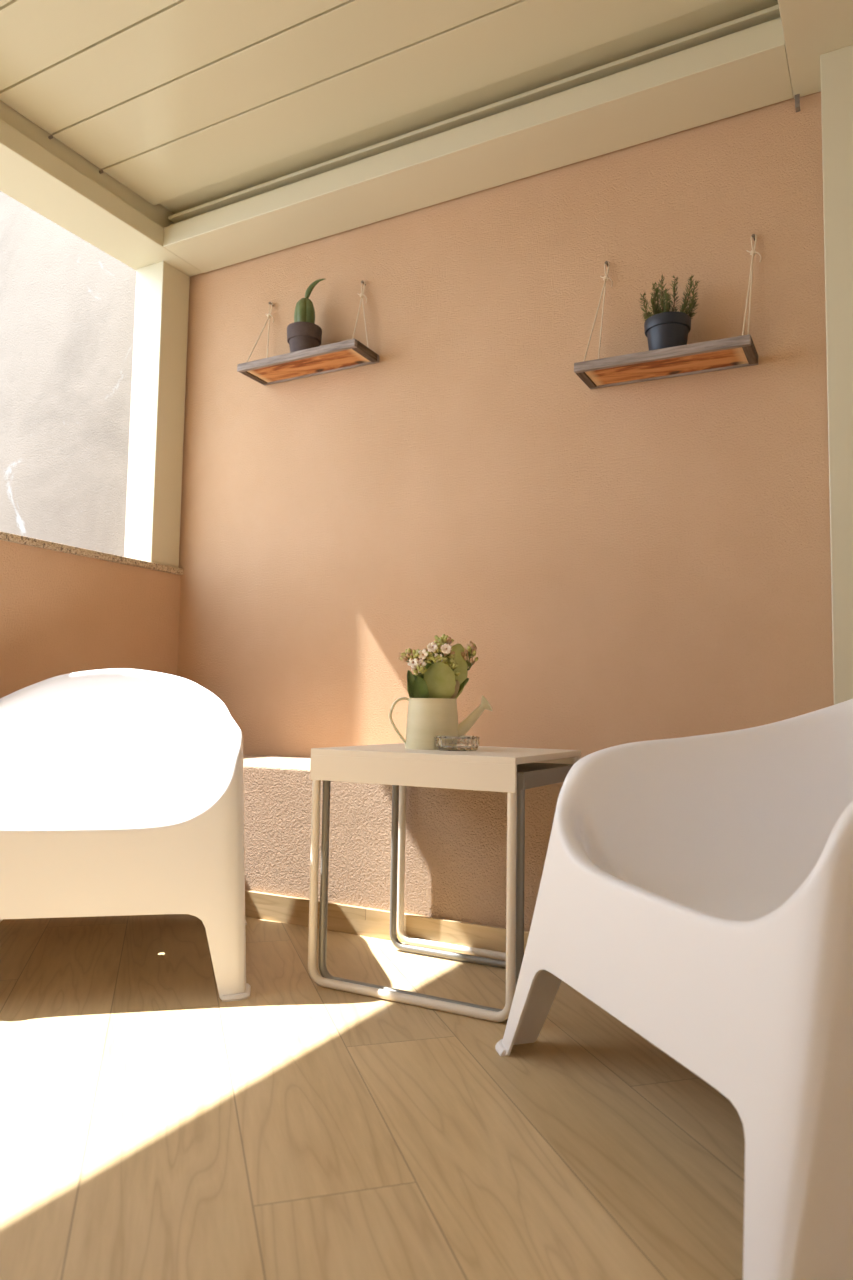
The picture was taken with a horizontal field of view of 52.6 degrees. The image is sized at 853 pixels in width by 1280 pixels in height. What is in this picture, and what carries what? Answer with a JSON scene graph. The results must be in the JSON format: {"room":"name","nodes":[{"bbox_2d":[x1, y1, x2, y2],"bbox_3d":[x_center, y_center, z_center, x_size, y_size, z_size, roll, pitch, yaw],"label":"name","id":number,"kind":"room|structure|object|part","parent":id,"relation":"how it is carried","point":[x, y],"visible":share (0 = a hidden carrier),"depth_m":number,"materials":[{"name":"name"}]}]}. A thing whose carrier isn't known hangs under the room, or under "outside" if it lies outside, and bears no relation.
{"room":"covered patio","nodes":[
{"label":"covered patio","id":0,"kind":"room"},
{"bbox_2d":[0,540,180,697],"bbox_3d":[-1.848,0.166,1.780,0.190,1.087,3.450,-2,-5,28],"label":"wall","id":1,"kind":"structure","parent":0,"point":[61,613],"depth_m":2.87,"materials":[{"name":"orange paint"}]},
{"bbox_2d":[0,531,183,574],"bbox_3d":[-1.846,-0.387,1.827,0.234,0.024,3.450,-2,-5,28],"label":"trim","id":2,"kind":"structure","parent":1,"relation":"on","point":[4,536],"depth_m":2.89,"materials":[{"name":"beige stone"}]},
{"bbox_2d":[124,261,189,567],"bbox_3d":[-1.029,-0.849,3.298,0.142,1.151,0.140,-2,-5,28],"label":"post","id":3,"kind":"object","parent":1,"relation":"attached to","point":[157,413],"depth_m":3.25,"materials":[{"name":"beige"}]},
{"bbox_2d":[287,322,321,352],"bbox_3d":[-0.423,-1.022,2.982,0.121,0.108,0.121,-2,-5,28],"label":"pot","id":4,"kind":"object","parent":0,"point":[300,335],"depth_m":2.94,"materials":[{"name":"ceramic"}]},
{"bbox_2d":[0,914,744,1279],"bbox_3d":[-0.441,0.731,0.969,3.410,0.120,3.450,-2,-5,28],"label":"floor","id":5,"kind":"structure","parent":0,"point":[154,1126],"depth_m":1.24,"materials":[{"name":"brown wood"}]},
{"bbox_2d":[0,668,250,1001],"bbox_3d":[-0.808,0.403,2.106,0.762,0.700,0.822,2,-5,-12],"label":"armchair","id":6,"kind":"object","parent":5,"relation":"on","point":[122,789],"visible":1,"depth_m":2.23,"materials":[{"name":"white plastic"}]},
{"bbox_2d":[308,743,580,1021],"bbox_3d":[0.050,0.500,1.938,0.485,0.505,0.401,-2,-5,28],"label":"side table","id":7,"kind":"object","parent":5,"relation":"on","point":[494,769],"visible":0.75,"depth_m":1.79,"materials":[{"name":"beige metal"}]},
{"bbox_2d":[389,695,492,749],"bbox_3d":[0.033,0.187,1.979,0.238,0.123,0.123,1,-4,0],"label":"watering can","id":8,"kind":"object","parent":7,"relation":"on","point":[427,718],"visible":0.95,"depth_m":1.93,"materials":[{"name":"white metal"}]},
{"bbox_3d":[-0.061,0.184,1.975,0.051,0.107,0.013,1,-4,0],"label":"handle","id":9,"kind":"part","parent":8,"relation":"part of","materials":[{"name":"metal"}]},
{"bbox_2d":[397,634,477,698],"bbox_3d":[0.026,0.070,1.988,0.186,0.168,0.103,1,-4,0],"label":"kalanchoe","id":10,"kind":"object","parent":8,"relation":"in","point":[441,672],"visible":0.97,"depth_m":1.96,"materials":[{"name":"green plant"}]},
{"bbox_3d":[0.094,0.190,1.979,0.083,0.085,0.031,1,-4,0],"label":"spout","id":11,"kind":"part","parent":8,"relation":"part of","materials":[{"name":"white metal"}]},
{"bbox_2d":[434,735,479,750],"bbox_3d":[0.066,0.229,1.919,0.104,0.031,0.103,1,-4,0],"label":"ashtray","id":12,"kind":"object","parent":7,"relation":"on","point":[462,742],"visible":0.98,"depth_m":1.88,"materials":[{"name":"clear glass"}]},
{"bbox_2d":[318,762,573,1011],"bbox_3d":[0.050,0.513,1.914,0.481,0.475,0.320,-2,-5,28],"label":"side table","id":13,"kind":"object","parent":5,"relation":"on","point":[529,775],"visible":0.42,"depth_m":1.87,"materials":[{"name":"grey paint"}]},
{"bbox_2d":[495,699,852,1279],"bbox_3d":[0.620,0.365,1.326,0.821,0.700,0.762,2,-5,-17],"label":"armchair","id":14,"kind":"object","parent":5,"relation":"on","point":[697,890],"visible":1,"depth_m":1.22,"materials":[{"name":"white plastic"}]},
{"bbox_2d":[0,0,777,213],"bbox_3d":[-0.741,-1.752,1.344,2.160,0.101,3.446,-2,-5,28],"label":"ceiling","id":15,"kind":"structure","parent":0,"point":[185,104],"depth_m":2.44,"materials":[{"name":"beige wood"}]},
{"bbox_2d":[0,91,833,757],"bbox_3d":[-3.269,-1.520,4.833,12.350,5.120,0.300,-2,-5,28],"label":"wall","id":16,"kind":"structure","parent":0,"point":[647,560],"depth_m":2.69,"materials":[{"name":"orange paint"}]},
{"bbox_2d":[0,100,202,276],"bbox_3d":[-1.773,-1.652,1.895,0.224,0.208,3.446,-2,-5,28],"label":"trim","id":17,"kind":"structure","parent":16,"relation":"attached to","point":[43,174],"depth_m":2.90,"materials":[{"name":"beige"}]},
{"bbox_2d":[237,280,378,385],"bbox_3d":[-0.409,-1.095,2.989,0.492,0.308,0.155,-1,-5,28],"label":"shelf","id":18,"kind":"object","parent":16,"relation":"hanging from","point":[347,354],"visible":1,"depth_m":2.96,"materials":[{"name":"orange wood"}]},
{"bbox_3d":[-0.618,-0.950,3.091,0.023,0.026,0.124,-1,-5,28],"label":"rail","id":19,"kind":"part","parent":18,"relation":"part of","materials":[{"name":"brown wood"}]},
{"bbox_3d":[-0.445,-0.960,2.917,0.492,0.026,0.016,-1,-5,28],"label":"rail","id":20,"kind":"part","parent":18,"relation":"part of","materials":[{"name":"grey wood"}]},
{"bbox_2d":[287,279,324,352],"bbox_3d":[-0.422,-1.109,2.989,0.121,0.281,0.121,4,-5,-31],"label":"potted cactus","id":21,"kind":"object","parent":18,"relation":"on","point":[302,334],"visible":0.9,"depth_m":2.95,"materials":[{"name":"plant"}]},
{"bbox_3d":[-0.421,-1.125,2.988,0.073,0.121,0.072,-2,-5,28],"label":"stem","id":22,"kind":"part","parent":21,"relation":"part of","materials":[{"name":"green plant"}]},
{"bbox_3d":[-0.411,-0.951,2.979,0.445,0.010,0.124,-1,-5,28],"label":"panel","id":23,"kind":"part","parent":18,"relation":"part of","materials":[{"name":"orange wood"}]},
{"bbox_3d":[-0.379,-0.949,3.039,0.492,0.026,0.012,-1,-5,28],"label":"rail","id":24,"kind":"part","parent":18,"relation":"part of","materials":[{"name":"grey wood"}]},
{"bbox_3d":[-0.205,-0.959,2.868,0.023,0.026,0.124,-1,-5,28],"label":"rail","id":25,"kind":"part","parent":18,"relation":"part of","materials":[{"name":"brown wood"}]},
{"bbox_2d":[243,754,563,930],"bbox_3d":[0.360,0.572,2.262,3.220,0.423,0.447,-2,-5,28],"label":"wall ledge","id":26,"kind":"object","parent":16,"relation":"attached to","point":[456,839],"visible":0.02,"depth_m":2.26,"materials":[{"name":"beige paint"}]},
{"bbox_2d":[245,890,528,952],"bbox_3d":[0.248,0.730,2.047,3.220,0.071,0.012,-2,-5,28],"label":"baseboard","id":27,"kind":"structure","parent":26,"relation":"attached to","point":[370,922],"depth_m":2.25,"materials":[{"name":"brown wood"}]},
{"bbox_2d":[163,4,792,272],"bbox_3d":[0.019,-1.556,2.755,2.109,0.208,0.221,-2,-5,28],"label":"ceiling beam","id":28,"kind":"structure","parent":16,"relation":"attached to","point":[740,65],"depth_m":2.58,"materials":[{"name":"beige"}]},
{"bbox_2d":[574,234,760,388],"bbox_3d":[0.667,-0.938,2.393,0.478,0.378,0.155,0,-4,28],"label":"shelf","id":29,"kind":"object","parent":16,"relation":"hanging from","point":[738,351],"visible":1,"depth_m":2.35,"materials":[{"name":"orange wood"}]},
{"bbox_3d":[0.462,-0.762,2.490,0.023,0.026,0.124,0,-4,28],"label":"rail","id":30,"kind":"part","parent":29,"relation":"part of","materials":[{"name":"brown wood"}]},
{"bbox_3d":[0.625,-0.768,2.322,0.470,0.026,0.016,0,-4,28],"label":"rail","id":31,"kind":"part","parent":29,"relation":"part of","materials":[{"name":"grey wood"}]},
{"bbox_3d":[0.658,-0.759,2.383,0.423,0.010,0.124,0,-4,28],"label":"panel","id":32,"kind":"part","parent":29,"relation":"part of","materials":[{"name":"orange wood"}]},
{"bbox_2d":[639,274,699,350],"bbox_3d":[0.667,-0.892,2.377,0.125,0.230,0.150,3,-5,-29],"label":"rosemary","id":33,"kind":"object","parent":29,"relation":"on","point":[664,328],"visible":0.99,"depth_m":2.34,"materials":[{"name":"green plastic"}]},
{"bbox_3d":[0.691,-0.757,2.444,0.470,0.026,0.012,0,-4,28],"label":"rail","id":34,"kind":"part","parent":29,"relation":"part of","materials":[{"name":"grey wood"}]},
{"bbox_3d":[0.855,-0.763,2.277,0.023,0.026,0.124,0,-4,28],"label":"rail","id":35,"kind":"part","parent":29,"relation":"part of","materials":[{"name":"brown wood"}]},
{"bbox_2d":[795,94,800,111],"bbox_3d":[1.003,-1.452,2.330,0.012,0.036,0.025,-2,-5,28],"label":"wall bracket","id":36,"kind":"object","parent":16,"relation":"attached to","point":[797,97],"visible":1,"depth_m":2.32,"materials":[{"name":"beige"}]},
{"bbox_2d":[778,0,852,98],"bbox_3d":[0.285,-1.706,0.785,0.235,0.208,3.446,-2,-5,28],"label":"trim","id":37,"kind":"structure","parent":16,"relation":"attached to","point":[812,29],"depth_m":2.12,"materials":[{"name":"beige"}]},
{"bbox_2d":[820,45,852,704],"bbox_3d":[1.077,-0.561,2.135,0.145,1.839,0.136,-2,-5,28],"label":"post","id":38,"kind":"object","parent":16,"relation":"attached to","point":[836,66],"depth_m":2.11,"materials":[{"name":"beige"}]},
{"bbox_2d":[644,311,690,350],"bbox_3d":[0.664,-0.828,2.375,0.125,0.102,0.125,-2,-5,28],"label":"pot","id":39,"kind":"object","parent":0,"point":[666,329],"depth_m":2.33,"materials":[{"name":"black ceramic"}]}
]}

